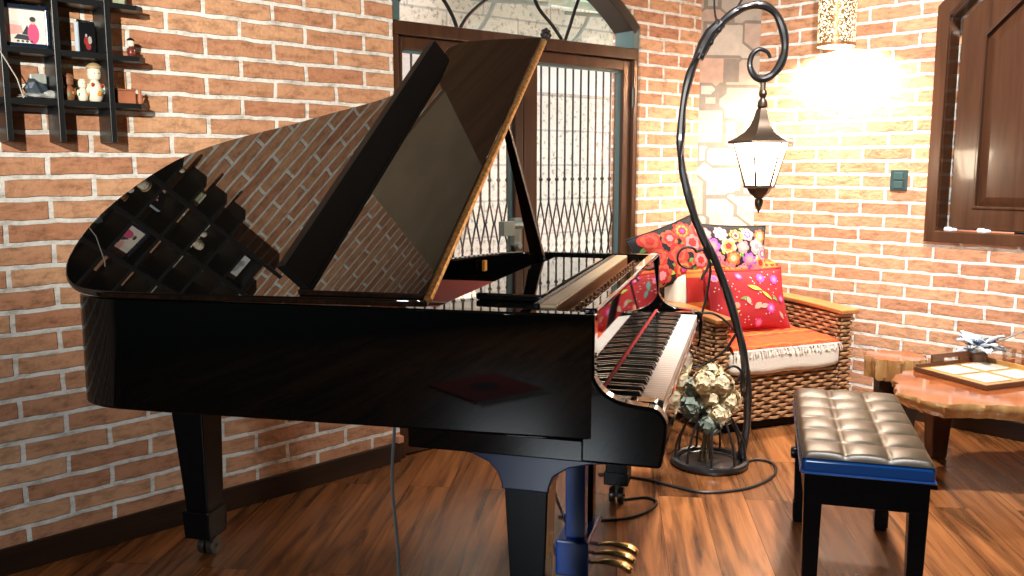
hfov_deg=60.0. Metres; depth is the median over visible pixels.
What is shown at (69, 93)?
figurine
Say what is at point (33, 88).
figurine
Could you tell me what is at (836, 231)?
wall
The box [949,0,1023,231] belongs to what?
shutter
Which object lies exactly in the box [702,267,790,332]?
cushion
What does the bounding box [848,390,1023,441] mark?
baseboard
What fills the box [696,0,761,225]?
wall
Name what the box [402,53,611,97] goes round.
trim
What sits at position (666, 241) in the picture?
floral cushion
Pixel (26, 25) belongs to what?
photo frame
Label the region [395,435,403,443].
trim
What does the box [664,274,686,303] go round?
cushion
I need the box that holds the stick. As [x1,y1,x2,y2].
[0,51,23,97]
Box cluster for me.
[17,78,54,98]
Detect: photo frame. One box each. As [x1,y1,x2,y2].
[4,3,50,48]
[74,19,95,52]
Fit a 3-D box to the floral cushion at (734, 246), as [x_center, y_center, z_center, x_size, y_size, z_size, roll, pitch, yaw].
[1.144,-0.196,4.688,0.448,0.303,0.150,-1,8,-10]
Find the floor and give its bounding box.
[7,412,1023,575]
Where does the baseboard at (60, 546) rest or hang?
attached to the wall at (213, 72)
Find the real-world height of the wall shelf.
1.274 m
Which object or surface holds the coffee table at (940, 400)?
on the floor
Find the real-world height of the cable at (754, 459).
0.012 m
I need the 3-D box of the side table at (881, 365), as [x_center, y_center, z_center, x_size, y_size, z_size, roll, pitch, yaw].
[1.803,0.510,4.191,0.291,0.390,0.268,0,8,0]
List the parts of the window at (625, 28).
arch frame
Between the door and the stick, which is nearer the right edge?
the door
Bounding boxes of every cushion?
[625,215,712,289]
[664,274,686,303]
[702,224,765,269]
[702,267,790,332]
[726,342,838,375]
[794,388,935,468]
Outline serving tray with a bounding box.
[914,350,1023,389]
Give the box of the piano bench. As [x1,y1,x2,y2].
[791,388,937,575]
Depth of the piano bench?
2.48 m
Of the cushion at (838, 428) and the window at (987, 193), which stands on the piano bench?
the cushion at (838, 428)
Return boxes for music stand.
[438,258,551,309]
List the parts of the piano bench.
height knob, leg, leg, leg, leg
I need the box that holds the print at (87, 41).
[84,34,91,49]
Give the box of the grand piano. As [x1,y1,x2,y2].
[66,38,702,575]
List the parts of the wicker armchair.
backrest, armrest, arm, rail, seat, arm, armrest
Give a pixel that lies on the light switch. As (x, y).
(898, 179)
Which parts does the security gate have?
gate post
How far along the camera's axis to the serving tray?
3.79 m
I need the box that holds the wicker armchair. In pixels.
[659,288,858,434]
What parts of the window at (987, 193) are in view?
bolt knob, bolt knob, bolt rod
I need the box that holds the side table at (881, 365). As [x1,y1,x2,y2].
[863,350,926,426]
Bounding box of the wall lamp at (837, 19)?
[816,0,857,48]
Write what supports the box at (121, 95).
on the wall shelf
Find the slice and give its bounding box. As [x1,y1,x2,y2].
[29,73,46,83]
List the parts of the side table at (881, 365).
leg, leg, leg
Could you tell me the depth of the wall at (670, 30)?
4.71 m
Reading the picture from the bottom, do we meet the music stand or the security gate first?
the music stand
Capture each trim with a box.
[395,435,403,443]
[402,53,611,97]
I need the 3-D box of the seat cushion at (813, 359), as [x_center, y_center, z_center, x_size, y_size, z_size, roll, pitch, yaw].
[1.247,0.319,4.472,0.642,0.147,0.450,-3,9,-22]
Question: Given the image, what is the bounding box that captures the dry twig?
[995,330,1023,343]
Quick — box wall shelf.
[0,0,147,142]
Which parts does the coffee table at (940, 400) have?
leg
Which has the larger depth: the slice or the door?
the door
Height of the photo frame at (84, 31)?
0.100 m
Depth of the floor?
3.15 m
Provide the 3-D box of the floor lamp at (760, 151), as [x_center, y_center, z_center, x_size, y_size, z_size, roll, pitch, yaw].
[0.916,-0.249,3.681,0.486,2.029,0.332,0,8,0]
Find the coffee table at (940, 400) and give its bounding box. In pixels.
[891,363,1023,457]
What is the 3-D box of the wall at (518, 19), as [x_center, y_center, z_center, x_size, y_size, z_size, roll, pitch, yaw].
[-0.345,-1.336,6.182,8.500,3.700,0.201,-6,10,-39]
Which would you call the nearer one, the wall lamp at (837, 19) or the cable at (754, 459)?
the cable at (754, 459)
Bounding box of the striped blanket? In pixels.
[686,259,842,357]
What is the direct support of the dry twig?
attached to the ornament at (980, 349)
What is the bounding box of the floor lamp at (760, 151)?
[670,0,794,475]
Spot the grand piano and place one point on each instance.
(307, 271)
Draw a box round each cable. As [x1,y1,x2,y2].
[391,427,400,575]
[558,496,657,520]
[598,458,776,493]
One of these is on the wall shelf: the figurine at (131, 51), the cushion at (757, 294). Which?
the figurine at (131, 51)
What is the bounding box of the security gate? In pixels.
[410,54,614,257]
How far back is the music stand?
2.29 m
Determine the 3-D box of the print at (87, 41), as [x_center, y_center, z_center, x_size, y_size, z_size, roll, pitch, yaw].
[-1.316,-0.764,2.755,0.001,0.048,0.030,3,9,23]
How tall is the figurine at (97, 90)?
0.120 m
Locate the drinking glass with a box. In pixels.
[1003,357,1014,362]
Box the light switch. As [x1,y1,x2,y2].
[890,170,907,190]
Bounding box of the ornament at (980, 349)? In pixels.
[955,330,1005,362]
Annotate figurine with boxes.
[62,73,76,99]
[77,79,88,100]
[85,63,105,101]
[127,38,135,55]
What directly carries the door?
in the wall at (670, 30)
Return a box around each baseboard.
[0,443,400,575]
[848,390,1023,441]
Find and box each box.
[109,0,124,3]
[115,88,142,103]
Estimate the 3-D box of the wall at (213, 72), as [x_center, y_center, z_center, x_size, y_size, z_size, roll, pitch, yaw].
[-2.613,-0.961,1.661,5.767,4.000,0.200,-8,11,-44]
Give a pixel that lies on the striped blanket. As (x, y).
(696, 288)
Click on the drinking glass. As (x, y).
(1007, 359)
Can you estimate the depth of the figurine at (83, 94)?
2.73 m
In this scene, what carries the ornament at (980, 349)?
on the coffee table at (940, 400)
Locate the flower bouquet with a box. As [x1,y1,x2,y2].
[679,362,741,460]
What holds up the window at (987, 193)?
in the wall at (836, 231)
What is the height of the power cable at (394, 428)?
0.657 m
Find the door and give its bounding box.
[393,19,638,458]
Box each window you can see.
[392,0,639,48]
[923,0,1023,246]
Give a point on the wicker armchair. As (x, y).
(772, 393)
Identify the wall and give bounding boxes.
[0,0,399,548]
[399,0,612,256]
[610,0,701,252]
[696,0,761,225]
[754,0,1023,422]
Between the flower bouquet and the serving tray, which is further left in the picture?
the flower bouquet
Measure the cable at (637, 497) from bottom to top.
0.010 m
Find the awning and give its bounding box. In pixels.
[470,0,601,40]
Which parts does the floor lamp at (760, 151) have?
lantern glass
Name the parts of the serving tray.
handle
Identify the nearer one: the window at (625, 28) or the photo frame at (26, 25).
the photo frame at (26, 25)

